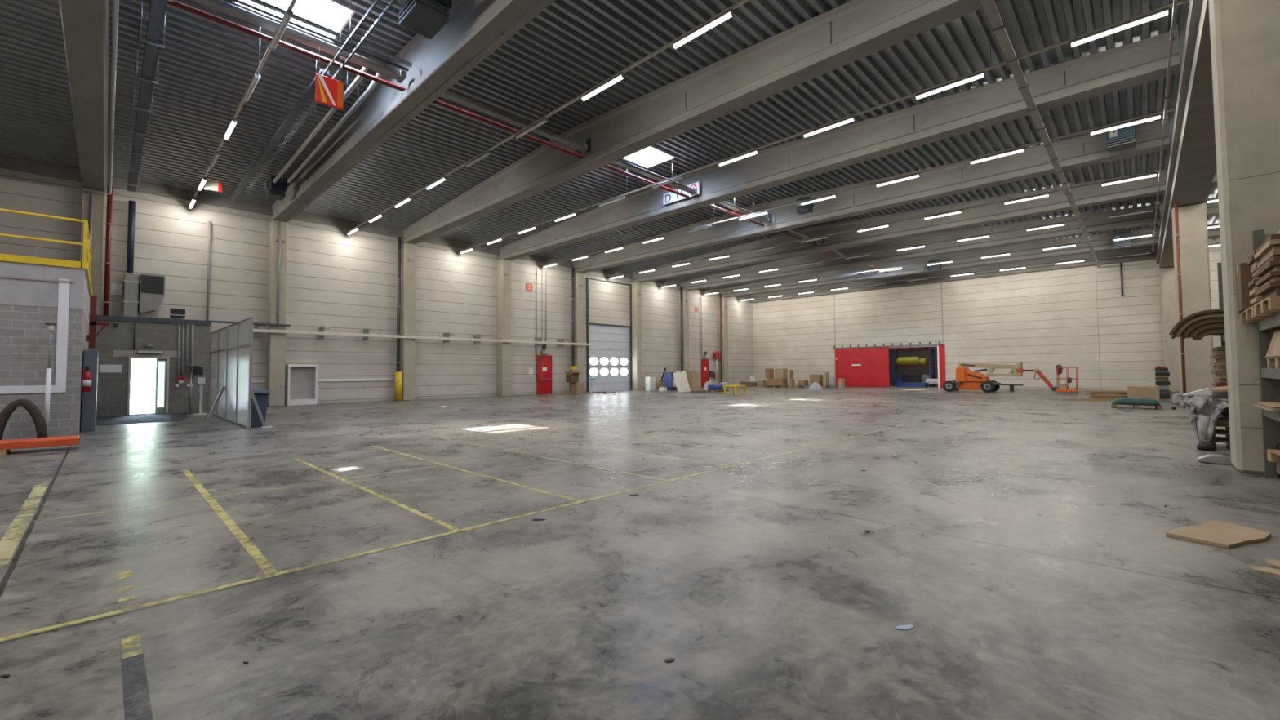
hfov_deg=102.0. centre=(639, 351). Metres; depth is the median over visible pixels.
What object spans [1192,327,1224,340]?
cardboard sheet
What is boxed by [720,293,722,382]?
downpipe
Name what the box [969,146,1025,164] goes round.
tube light
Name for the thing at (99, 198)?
concrete column
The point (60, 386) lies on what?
window border
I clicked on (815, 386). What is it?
heap
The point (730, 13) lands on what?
tube light
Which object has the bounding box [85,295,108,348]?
bracket
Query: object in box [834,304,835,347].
trim
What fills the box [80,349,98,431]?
tall cabinet
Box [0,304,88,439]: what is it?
wall
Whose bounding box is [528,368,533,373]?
wall box
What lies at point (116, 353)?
trim
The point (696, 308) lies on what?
fire sign
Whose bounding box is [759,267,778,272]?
tube light
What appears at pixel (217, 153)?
tube light
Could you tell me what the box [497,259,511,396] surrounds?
concrete column
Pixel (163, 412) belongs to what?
trim
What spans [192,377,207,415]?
stand
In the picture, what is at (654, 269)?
tube light
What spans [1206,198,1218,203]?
tube light
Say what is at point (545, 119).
tube light
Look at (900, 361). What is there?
bale
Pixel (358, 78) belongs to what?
flue pipe
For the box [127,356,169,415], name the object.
door
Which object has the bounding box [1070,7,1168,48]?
tube light
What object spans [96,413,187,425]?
door mat
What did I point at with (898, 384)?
crate
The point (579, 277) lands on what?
concrete column
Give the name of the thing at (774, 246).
tube light
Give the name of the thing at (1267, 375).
rack
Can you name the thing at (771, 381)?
cardboard box
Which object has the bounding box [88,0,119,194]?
conduit
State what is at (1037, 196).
diffuser
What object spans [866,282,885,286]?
tube light
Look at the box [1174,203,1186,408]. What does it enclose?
pipe
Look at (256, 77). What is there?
tube light
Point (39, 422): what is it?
arch
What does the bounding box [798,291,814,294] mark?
tube light
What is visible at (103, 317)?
trim
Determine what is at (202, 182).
diffuser
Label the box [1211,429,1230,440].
pallet
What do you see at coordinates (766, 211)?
tube light
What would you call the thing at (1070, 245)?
tube light
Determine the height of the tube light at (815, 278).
0.123 m
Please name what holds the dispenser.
on the stand at (201, 381)
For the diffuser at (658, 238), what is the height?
0.050 m
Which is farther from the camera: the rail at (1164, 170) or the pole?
the rail at (1164, 170)
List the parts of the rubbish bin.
lid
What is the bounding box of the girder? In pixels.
[1155,0,1217,269]
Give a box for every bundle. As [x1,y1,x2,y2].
[231,0,412,71]
[707,384,723,390]
[1265,327,1279,357]
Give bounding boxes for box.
[110,283,123,295]
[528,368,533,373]
[564,371,580,382]
[569,382,584,395]
[655,378,664,390]
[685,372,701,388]
[709,370,712,377]
[740,382,756,386]
[758,379,766,386]
[764,368,773,377]
[767,377,787,386]
[774,368,787,378]
[787,378,795,387]
[788,369,793,378]
[798,380,808,386]
[809,374,822,386]
[823,372,828,386]
[837,378,844,388]
[1127,386,1159,401]
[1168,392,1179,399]
[1235,262,1255,312]
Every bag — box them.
[658,386,666,391]
[720,382,728,391]
[1171,393,1180,404]
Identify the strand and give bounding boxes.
[1195,415,1210,441]
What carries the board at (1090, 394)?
on the board at (1091, 396)
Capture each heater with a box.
[264,169,287,200]
[397,0,452,39]
[795,187,813,214]
[928,257,941,271]
[1106,115,1136,151]
[1111,230,1132,249]
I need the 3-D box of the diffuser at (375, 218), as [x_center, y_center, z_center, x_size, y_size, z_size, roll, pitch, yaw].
[-11.974,-6.024,23.500,1.460,0.050,0.100,-2,-3,44]
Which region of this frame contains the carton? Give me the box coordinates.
[645,377,655,390]
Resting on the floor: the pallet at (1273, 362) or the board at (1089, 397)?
the board at (1089, 397)
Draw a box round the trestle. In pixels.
[724,385,746,395]
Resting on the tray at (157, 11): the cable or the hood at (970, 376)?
the cable
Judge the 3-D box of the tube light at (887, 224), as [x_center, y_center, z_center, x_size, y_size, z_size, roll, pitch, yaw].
[11.557,-6.112,25.701,1.500,0.123,0.110,-2,-3,44]
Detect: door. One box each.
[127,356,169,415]
[536,355,551,394]
[586,277,631,391]
[701,359,709,386]
[835,346,889,386]
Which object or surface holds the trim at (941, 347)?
attached to the wall at (1042, 321)
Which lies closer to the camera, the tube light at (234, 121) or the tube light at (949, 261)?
the tube light at (234, 121)
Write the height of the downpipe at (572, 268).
8.800 m
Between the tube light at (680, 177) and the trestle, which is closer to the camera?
the tube light at (680, 177)
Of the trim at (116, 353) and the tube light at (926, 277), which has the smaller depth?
the trim at (116, 353)
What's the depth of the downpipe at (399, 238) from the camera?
27.76 m
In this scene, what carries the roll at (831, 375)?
on the floor
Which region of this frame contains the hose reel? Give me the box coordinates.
[713,351,719,377]
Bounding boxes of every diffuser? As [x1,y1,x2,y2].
[189,199,195,208]
[198,179,206,190]
[224,120,235,138]
[368,214,382,222]
[395,198,410,207]
[555,213,575,221]
[643,237,663,243]
[844,254,869,258]
[981,253,1009,257]
[1004,195,1048,204]
[1117,253,1150,257]
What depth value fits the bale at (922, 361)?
45.83 m
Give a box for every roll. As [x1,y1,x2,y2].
[680,370,696,372]
[828,373,835,388]
[925,378,937,384]
[1212,386,1227,392]
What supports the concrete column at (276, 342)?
on the floor
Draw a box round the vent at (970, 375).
[967,373,982,379]
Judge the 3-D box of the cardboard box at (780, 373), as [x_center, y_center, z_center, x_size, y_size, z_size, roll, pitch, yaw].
[12.515,1.953,45.963,0.816,0.881,0.800,-2,-3,44]
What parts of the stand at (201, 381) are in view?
post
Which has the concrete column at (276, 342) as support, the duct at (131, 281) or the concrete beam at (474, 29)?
the concrete beam at (474, 29)
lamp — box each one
[136,343,163,353]
[540,344,548,353]
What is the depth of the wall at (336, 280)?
26.69 m
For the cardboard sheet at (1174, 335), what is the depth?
10.03 m
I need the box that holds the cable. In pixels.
[127,0,151,189]
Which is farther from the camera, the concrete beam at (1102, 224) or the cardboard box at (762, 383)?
the cardboard box at (762, 383)
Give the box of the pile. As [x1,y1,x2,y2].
[1216,407,1229,425]
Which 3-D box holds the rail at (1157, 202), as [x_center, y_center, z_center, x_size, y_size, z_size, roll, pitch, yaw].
[12.444,-6.605,33.076,29.500,1.404,0.060,-2,-3,44]
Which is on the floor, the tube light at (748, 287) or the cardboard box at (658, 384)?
the cardboard box at (658, 384)
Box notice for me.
[99,364,121,372]
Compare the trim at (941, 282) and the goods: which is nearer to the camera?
the goods
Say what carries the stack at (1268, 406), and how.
on the rack at (1267, 375)
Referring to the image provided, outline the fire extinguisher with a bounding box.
[80,366,91,391]
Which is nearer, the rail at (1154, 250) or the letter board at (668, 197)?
the letter board at (668, 197)
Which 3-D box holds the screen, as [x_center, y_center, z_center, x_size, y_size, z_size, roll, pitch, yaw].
[-13.239,0.687,16.458,7.699,3.040,0.820,-2,-3,40]
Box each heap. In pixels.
[703,380,712,390]
[808,382,822,390]
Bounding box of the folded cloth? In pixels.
[1208,392,1228,403]
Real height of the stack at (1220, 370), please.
0.808 m
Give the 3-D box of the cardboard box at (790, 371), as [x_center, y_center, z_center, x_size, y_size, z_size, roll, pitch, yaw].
[13.341,2.031,45.717,0.194,0.818,0.500,-2,-3,44]
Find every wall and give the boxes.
[0,168,753,404]
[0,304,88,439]
[88,320,210,417]
[752,237,1221,390]
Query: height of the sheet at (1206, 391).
0.150 m
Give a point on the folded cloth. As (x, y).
(1215, 395)
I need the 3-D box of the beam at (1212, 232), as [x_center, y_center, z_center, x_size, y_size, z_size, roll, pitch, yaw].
[34.199,-6.584,24.250,11.980,0.600,0.600,-2,-3,44]
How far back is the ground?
25.19 m
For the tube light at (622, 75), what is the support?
attached to the rail at (740, 2)
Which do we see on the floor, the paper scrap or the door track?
the paper scrap
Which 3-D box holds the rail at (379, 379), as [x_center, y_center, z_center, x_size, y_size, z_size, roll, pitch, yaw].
[-14.504,1.459,26.545,0.068,0.120,3.500,-2,-3,44]
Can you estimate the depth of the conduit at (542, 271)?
34.84 m
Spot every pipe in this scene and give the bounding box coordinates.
[102,185,112,315]
[126,200,135,273]
[166,0,906,279]
[272,62,368,182]
[286,68,382,182]
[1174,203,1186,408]
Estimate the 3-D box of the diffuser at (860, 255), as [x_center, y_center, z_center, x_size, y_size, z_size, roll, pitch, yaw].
[13.454,-5.849,32.073,1.460,0.050,0.100,-2,-3,44]
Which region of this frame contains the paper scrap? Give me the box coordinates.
[894,624,914,629]
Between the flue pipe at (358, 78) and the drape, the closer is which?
the drape
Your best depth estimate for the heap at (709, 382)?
38.59 m
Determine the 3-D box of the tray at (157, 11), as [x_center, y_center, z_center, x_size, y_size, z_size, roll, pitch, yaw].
[-13.131,-7.179,13.724,18.500,1.430,0.380,-2,-3,44]
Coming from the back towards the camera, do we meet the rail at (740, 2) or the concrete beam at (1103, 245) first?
the concrete beam at (1103, 245)
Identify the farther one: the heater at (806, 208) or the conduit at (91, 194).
the heater at (806, 208)
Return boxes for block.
[0,449,10,456]
[1196,441,1216,450]
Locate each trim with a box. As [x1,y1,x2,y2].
[0,155,751,298]
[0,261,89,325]
[0,275,73,283]
[88,314,211,325]
[113,350,181,357]
[129,412,168,415]
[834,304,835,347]
[937,346,939,387]
[938,344,946,387]
[941,282,943,343]
[1095,265,1101,390]
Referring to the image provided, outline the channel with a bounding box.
[227,48,328,202]
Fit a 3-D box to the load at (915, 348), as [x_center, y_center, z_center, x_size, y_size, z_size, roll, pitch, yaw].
[25.134,-0.617,46.284,1.206,0.803,0.800,-2,-3,44]
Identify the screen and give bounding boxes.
[203,315,272,430]
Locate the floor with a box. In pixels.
[0,382,1279,719]
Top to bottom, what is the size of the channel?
1.258 m
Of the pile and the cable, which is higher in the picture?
the cable
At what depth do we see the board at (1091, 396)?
24.89 m
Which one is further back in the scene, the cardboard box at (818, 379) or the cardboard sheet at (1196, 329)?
the cardboard box at (818, 379)
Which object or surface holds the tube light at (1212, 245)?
hanging from the rail
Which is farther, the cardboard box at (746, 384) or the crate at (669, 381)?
the cardboard box at (746, 384)
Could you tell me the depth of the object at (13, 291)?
12.57 m
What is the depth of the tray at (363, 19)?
11.13 m
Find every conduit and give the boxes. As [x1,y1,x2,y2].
[84,0,110,192]
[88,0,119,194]
[88,192,93,302]
[133,321,135,349]
[177,324,180,382]
[181,324,184,376]
[185,324,188,372]
[190,324,194,378]
[205,221,211,319]
[276,222,281,324]
[535,268,537,380]
[541,271,542,382]
[545,271,546,344]
[699,297,700,354]
[701,297,702,353]
[1120,262,1123,296]
[1151,0,1177,252]
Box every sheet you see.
[1112,397,1159,405]
[1168,308,1223,334]
[1171,311,1223,338]
[1176,314,1223,337]
[1179,387,1212,395]
[1180,316,1224,336]
[1181,319,1224,338]
[1186,322,1224,337]
[1191,324,1224,337]
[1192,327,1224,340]
[1197,329,1224,340]
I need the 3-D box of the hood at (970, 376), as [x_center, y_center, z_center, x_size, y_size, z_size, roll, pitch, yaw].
[21.954,1.620,33.831,1.137,0.707,0.600,-2,-3,44]
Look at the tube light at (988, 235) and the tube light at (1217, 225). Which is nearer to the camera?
the tube light at (1217, 225)
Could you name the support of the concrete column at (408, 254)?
on the floor
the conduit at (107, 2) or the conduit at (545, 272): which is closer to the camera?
the conduit at (107, 2)
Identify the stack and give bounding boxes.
[1209,346,1227,387]
[1213,331,1225,335]
[1246,250,1262,304]
[1253,401,1279,411]
[1254,233,1279,301]
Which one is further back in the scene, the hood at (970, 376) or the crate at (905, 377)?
the crate at (905, 377)
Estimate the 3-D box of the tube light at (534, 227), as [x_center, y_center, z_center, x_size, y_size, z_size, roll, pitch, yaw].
[-5.591,-6.011,25.672,1.500,0.123,0.110,-2,-3,44]
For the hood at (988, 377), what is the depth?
34.09 m
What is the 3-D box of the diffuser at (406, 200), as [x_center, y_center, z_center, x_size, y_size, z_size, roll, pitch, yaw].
[-9.766,-6.119,21.363,1.460,0.050,0.100,-2,-3,44]
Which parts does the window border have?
sill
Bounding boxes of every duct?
[122,272,139,316]
[191,0,405,83]
[440,70,587,152]
[611,155,697,195]
[716,195,770,222]
[786,228,822,243]
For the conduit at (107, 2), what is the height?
0.347 m
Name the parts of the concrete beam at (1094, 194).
plate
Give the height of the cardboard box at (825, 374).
1.152 m
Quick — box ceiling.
[0,0,1220,294]
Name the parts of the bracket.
post, arm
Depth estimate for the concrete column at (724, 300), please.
49.23 m
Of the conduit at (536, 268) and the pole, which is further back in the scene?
the conduit at (536, 268)
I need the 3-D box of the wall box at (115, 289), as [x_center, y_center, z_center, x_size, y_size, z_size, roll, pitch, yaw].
[-20.603,-2.427,20.394,0.098,0.450,0.340,-2,-3,44]
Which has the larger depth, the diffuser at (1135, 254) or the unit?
the diffuser at (1135, 254)
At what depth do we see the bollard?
27.44 m
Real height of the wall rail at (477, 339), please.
0.550 m
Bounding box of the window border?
[0,279,70,393]
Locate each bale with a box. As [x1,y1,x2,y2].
[896,356,919,365]
[919,358,928,364]
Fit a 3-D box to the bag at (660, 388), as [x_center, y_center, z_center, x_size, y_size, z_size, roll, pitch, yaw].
[1.715,2.831,38.836,0.506,0.283,0.348,-2,-3,44]
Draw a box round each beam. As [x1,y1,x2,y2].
[0,435,79,442]
[0,436,79,449]
[58,0,105,191]
[269,0,555,222]
[401,0,1000,244]
[497,29,1179,260]
[573,118,1169,272]
[631,170,1167,283]
[678,204,1159,290]
[718,228,1157,297]
[749,244,1158,302]
[1204,201,1218,216]
[1207,224,1220,238]
[1210,168,1217,186]
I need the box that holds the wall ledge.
[205,320,290,326]
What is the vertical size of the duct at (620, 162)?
1.066 m
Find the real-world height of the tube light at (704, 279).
0.123 m
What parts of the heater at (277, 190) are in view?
casing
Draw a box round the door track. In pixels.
[831,341,943,348]
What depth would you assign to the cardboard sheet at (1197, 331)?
9.85 m
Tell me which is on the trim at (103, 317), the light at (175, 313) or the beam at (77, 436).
the light at (175, 313)
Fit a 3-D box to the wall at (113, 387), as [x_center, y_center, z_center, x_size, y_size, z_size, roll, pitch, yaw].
[-18.998,0.679,20.082,2.650,3.400,3.270,-2,-3,44]
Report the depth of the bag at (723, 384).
37.50 m
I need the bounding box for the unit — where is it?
[138,272,165,314]
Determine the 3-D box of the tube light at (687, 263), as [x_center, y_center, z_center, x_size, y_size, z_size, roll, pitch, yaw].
[2.723,-5.734,34.251,1.500,0.123,0.110,-2,-3,44]
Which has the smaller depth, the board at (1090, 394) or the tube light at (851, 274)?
the board at (1090, 394)
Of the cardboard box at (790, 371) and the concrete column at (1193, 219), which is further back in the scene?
the cardboard box at (790, 371)
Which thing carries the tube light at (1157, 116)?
attached to the rail at (1174, 108)
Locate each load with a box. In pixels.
[896,376,902,382]
[897,347,911,349]
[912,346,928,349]
[920,374,932,386]
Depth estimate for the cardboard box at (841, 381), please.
42.46 m
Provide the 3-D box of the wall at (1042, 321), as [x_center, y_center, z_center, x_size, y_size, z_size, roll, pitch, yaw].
[27.169,-2.123,39.102,43.200,9.900,0.250,-2,-3,44]
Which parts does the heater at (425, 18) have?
casing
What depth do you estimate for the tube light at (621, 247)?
29.84 m
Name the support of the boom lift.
on the floor
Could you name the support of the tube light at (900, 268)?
attached to the rail at (1155, 227)
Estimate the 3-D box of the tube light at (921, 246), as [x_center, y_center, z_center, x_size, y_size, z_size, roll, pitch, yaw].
[15.662,-5.975,29.937,1.500,0.123,0.110,-2,-3,44]
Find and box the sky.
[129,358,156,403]
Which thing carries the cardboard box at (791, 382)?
on the floor
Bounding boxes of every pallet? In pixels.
[691,390,710,392]
[706,389,727,392]
[765,385,788,387]
[1111,403,1162,409]
[1209,436,1230,445]
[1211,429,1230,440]
[1213,425,1229,433]
[1240,305,1279,323]
[1253,295,1279,316]
[1266,356,1279,368]
[1266,448,1279,462]
[1275,462,1279,474]
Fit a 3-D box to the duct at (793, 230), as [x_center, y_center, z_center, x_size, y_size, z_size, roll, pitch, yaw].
[8.776,-6.907,28.422,0.320,1.066,4.900,-2,-3,44]
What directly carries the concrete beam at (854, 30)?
on the concrete column at (408, 254)
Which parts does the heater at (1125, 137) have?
casing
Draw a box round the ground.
[129,402,155,408]
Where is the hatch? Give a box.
[285,364,318,405]
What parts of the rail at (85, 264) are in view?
rail, hand rail, rail post, rail post, rail, rail, rail post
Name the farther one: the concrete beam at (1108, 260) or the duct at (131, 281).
the concrete beam at (1108, 260)
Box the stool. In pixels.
[587,377,596,394]
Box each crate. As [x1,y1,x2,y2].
[568,365,577,394]
[664,372,677,390]
[896,382,928,386]
[902,373,920,382]
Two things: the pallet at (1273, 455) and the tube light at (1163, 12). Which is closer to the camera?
the pallet at (1273, 455)
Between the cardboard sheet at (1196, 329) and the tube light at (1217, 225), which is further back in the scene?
the tube light at (1217, 225)
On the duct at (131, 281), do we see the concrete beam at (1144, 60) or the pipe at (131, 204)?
the pipe at (131, 204)
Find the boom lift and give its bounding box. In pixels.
[942,362,1079,392]
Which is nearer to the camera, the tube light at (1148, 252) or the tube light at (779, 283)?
the tube light at (1148, 252)
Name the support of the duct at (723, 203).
hanging from the ceiling
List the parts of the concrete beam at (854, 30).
plate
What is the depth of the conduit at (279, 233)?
23.69 m
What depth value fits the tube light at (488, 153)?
16.99 m
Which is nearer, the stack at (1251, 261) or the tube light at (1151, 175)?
the stack at (1251, 261)
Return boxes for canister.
[749,375,755,382]
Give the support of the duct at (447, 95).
hanging from the ceiling
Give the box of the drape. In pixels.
[1177,394,1228,441]
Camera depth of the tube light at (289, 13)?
10.50 m
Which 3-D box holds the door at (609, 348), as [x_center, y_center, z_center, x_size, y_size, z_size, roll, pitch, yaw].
[-2.282,-1.167,39.357,0.220,8.360,4.640,-2,-3,44]
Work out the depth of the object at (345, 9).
12.64 m
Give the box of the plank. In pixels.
[1069,398,1103,400]
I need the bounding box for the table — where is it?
[1000,384,1023,391]
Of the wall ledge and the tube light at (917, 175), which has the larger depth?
the wall ledge
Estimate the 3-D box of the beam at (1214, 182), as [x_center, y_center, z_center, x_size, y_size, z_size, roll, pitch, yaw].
[25.947,-6.860,15.736,11.980,0.600,0.600,-2,-3,44]
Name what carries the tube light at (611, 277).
attached to the rail at (1164, 170)
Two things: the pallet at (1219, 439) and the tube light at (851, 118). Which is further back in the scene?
the tube light at (851, 118)
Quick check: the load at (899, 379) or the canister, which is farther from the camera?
the canister
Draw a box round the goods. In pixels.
[1155,365,1170,399]
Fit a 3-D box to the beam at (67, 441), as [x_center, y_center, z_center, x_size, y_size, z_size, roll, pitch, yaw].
[-12.627,1.753,9.029,0.200,0.135,3.875,-2,-3,44]
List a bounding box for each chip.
[0,674,10,677]
[664,657,675,662]
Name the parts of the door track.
track rail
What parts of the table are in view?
bench leg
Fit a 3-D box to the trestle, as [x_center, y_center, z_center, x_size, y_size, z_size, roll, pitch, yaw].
[5.950,2.415,32.491,0.900,0.580,1.100,-2,-3,44]
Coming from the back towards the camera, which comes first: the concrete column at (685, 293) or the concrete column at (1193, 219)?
the concrete column at (685, 293)
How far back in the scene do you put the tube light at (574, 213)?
23.46 m
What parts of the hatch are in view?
panel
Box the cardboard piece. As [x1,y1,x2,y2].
[1165,520,1271,548]
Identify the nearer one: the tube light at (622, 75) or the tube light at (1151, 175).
the tube light at (622, 75)
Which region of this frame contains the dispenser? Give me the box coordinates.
[197,377,205,384]
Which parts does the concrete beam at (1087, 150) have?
plate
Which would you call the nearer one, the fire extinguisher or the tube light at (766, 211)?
the fire extinguisher
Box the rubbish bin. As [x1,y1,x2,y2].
[250,389,270,426]
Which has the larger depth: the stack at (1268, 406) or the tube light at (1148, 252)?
the tube light at (1148, 252)
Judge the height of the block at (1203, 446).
0.150 m
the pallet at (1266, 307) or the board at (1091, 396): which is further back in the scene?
the board at (1091, 396)
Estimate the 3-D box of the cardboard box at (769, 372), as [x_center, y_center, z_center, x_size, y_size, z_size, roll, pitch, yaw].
[11.698,1.984,46.753,0.429,0.890,0.800,-2,-3,44]
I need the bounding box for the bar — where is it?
[657,367,666,389]
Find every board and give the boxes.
[663,181,699,204]
[673,373,682,392]
[675,371,684,392]
[680,373,688,391]
[681,371,690,391]
[1084,393,1127,396]
[1085,390,1127,392]
[1088,396,1117,399]
[1090,391,1127,394]
[1090,395,1127,398]
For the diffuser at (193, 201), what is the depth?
21.23 m
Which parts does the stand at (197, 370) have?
arm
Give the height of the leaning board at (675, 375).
1.356 m
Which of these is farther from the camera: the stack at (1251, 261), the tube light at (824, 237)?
the tube light at (824, 237)
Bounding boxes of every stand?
[182,365,203,413]
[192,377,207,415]
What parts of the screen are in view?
post, panel, post, panel, post, rail, rail, rail, panel, post, panel, post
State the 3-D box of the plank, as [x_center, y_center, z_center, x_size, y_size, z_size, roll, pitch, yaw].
[20.732,2.251,24.083,1.200,0.090,0.120,-2,-3,35]
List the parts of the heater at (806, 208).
casing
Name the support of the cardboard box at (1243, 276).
on the pallet at (1247, 315)
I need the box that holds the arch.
[0,398,47,439]
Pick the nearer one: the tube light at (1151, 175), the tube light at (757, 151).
the tube light at (757, 151)
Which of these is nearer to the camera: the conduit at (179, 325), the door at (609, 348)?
the conduit at (179, 325)
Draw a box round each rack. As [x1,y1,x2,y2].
[892,346,937,386]
[1217,262,1230,444]
[1252,229,1279,478]
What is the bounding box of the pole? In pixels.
[44,323,56,437]
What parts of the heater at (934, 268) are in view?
casing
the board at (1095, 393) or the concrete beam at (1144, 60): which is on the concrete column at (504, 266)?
the concrete beam at (1144, 60)
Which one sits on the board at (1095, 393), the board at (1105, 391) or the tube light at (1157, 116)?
the board at (1105, 391)
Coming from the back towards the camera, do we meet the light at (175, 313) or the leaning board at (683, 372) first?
the leaning board at (683, 372)
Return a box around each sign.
[204,168,222,192]
[315,0,343,110]
[525,283,532,291]
[694,306,698,311]
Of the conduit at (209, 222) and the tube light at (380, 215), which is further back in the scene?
the tube light at (380, 215)
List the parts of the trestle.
leg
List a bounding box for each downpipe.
[395,236,401,371]
[571,266,574,365]
[680,286,683,370]
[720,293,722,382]
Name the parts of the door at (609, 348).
pane, pane, pane, pane, pane, pane, pane, pane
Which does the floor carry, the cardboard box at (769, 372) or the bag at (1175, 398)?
the bag at (1175, 398)
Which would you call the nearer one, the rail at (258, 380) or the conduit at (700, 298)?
the rail at (258, 380)
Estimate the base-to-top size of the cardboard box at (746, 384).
0.421 m
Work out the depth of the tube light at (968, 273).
38.40 m
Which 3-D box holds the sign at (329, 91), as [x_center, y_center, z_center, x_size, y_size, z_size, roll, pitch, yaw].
[-6.689,-6.626,11.195,0.076,2.679,0.520,-2,-3,44]
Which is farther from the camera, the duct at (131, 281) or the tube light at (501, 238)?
the tube light at (501, 238)
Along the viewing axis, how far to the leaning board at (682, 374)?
36.92 m
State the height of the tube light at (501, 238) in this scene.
0.123 m
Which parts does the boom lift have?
link arm, link arm, guard post, guard post, control panel, guard post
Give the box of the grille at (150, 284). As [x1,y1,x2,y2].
[141,275,164,293]
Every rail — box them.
[0,208,92,297]
[251,379,264,382]
[253,324,588,346]
[317,377,392,382]
[347,0,749,232]
[542,104,1176,266]
[609,168,1168,277]
[662,201,1163,286]
[705,226,1159,293]
[740,249,1157,299]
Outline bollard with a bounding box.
[394,371,403,400]
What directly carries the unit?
attached to the wall at (336, 280)
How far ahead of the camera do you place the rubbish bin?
14.55 m
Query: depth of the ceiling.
15.76 m
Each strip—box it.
[1248,566,1279,575]
[1265,558,1279,568]
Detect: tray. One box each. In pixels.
[124,0,173,191]
[321,0,395,79]
[980,0,1101,267]
[1197,453,1232,465]
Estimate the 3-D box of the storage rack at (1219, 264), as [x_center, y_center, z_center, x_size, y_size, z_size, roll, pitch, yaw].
[10.995,-0.026,8.916,1.100,3.600,3.000,-2,-3,44]
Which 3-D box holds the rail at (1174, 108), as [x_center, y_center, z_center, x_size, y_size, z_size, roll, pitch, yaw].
[4.129,-6.883,24.497,29.500,1.404,0.060,-2,-3,44]
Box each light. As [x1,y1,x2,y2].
[162,308,186,319]
[188,196,196,208]
[197,176,207,190]
[208,151,220,168]
[223,117,237,139]
[243,72,260,102]
[269,8,293,49]
[346,226,359,235]
[368,213,383,222]
[395,195,412,208]
[426,176,447,190]
[459,247,474,253]
[465,150,491,167]
[486,237,502,244]
[515,116,548,138]
[517,226,537,234]
[542,262,558,267]
[554,212,577,222]
[572,254,588,260]
[581,72,625,101]
[598,195,625,206]
[604,246,623,253]
[609,274,624,279]
[639,268,655,273]
[642,235,664,244]
[652,174,684,188]
[662,284,676,287]
[671,262,690,266]
[672,8,733,48]
[686,224,712,232]
[690,279,706,283]
[709,254,730,260]
[718,149,759,166]
[723,274,741,278]
[733,287,748,291]
[738,210,768,220]
[751,245,775,252]
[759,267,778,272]
[764,283,781,287]
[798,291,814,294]
[799,261,821,266]
[799,278,817,282]
[800,193,836,205]
[800,235,827,243]
[803,115,855,137]
[831,287,848,290]
[836,273,857,277]
[844,253,870,259]
[857,223,888,231]
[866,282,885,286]
[875,173,919,186]
[879,266,902,271]
[897,244,925,251]
[906,277,928,281]
[915,71,985,100]
[924,209,961,219]
[927,260,952,265]
[950,272,973,276]
[956,234,990,241]
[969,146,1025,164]
[981,252,1010,258]
[1000,266,1026,271]
[1004,192,1049,204]
[1026,222,1065,231]
[1042,244,1075,250]
[1054,259,1084,264]
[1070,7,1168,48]
[1089,113,1161,135]
[1101,172,1156,186]
[1108,208,1154,218]
[1113,233,1151,240]
[1117,251,1151,257]
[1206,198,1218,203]
[1207,224,1219,228]
[1208,243,1220,246]
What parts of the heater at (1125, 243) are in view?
casing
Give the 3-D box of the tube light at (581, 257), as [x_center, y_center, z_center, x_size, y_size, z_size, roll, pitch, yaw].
[-3.695,-5.779,32.045,1.500,0.123,0.110,-2,-3,44]
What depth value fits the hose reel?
48.51 m
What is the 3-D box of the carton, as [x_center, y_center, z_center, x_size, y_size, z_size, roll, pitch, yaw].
[0.810,2.509,40.361,0.506,1.053,0.618,-2,-3,44]
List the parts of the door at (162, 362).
pane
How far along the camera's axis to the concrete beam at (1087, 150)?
21.97 m
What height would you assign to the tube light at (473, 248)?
0.123 m
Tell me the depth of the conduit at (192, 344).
19.94 m
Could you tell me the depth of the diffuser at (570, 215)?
23.52 m
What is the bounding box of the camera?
[113,321,118,327]
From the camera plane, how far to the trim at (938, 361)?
41.74 m
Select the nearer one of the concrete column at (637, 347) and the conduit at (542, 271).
the conduit at (542, 271)
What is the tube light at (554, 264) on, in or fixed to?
attached to the rail at (1174, 108)
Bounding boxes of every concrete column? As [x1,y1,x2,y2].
[79,187,104,315]
[266,220,288,406]
[400,242,416,400]
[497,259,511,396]
[574,271,583,382]
[631,282,642,390]
[679,289,689,371]
[718,297,728,383]
[1160,266,1179,392]
[1171,202,1215,406]
[1208,0,1279,475]
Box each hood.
[964,370,987,382]
[968,370,990,381]
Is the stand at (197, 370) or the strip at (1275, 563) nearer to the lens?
the strip at (1275, 563)
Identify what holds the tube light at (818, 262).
hanging from the rail at (1157, 202)
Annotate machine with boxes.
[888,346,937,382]
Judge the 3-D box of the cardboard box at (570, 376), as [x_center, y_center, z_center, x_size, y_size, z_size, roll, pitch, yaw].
[-4.393,1.668,33.755,0.860,0.686,0.580,-2,-3,44]
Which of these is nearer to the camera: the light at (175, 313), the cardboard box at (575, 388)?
the light at (175, 313)
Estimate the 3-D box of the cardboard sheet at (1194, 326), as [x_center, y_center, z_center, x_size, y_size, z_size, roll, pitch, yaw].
[11.338,-0.438,9.795,1.502,0.313,0.720,-2,-3,44]
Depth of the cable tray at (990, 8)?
13.13 m

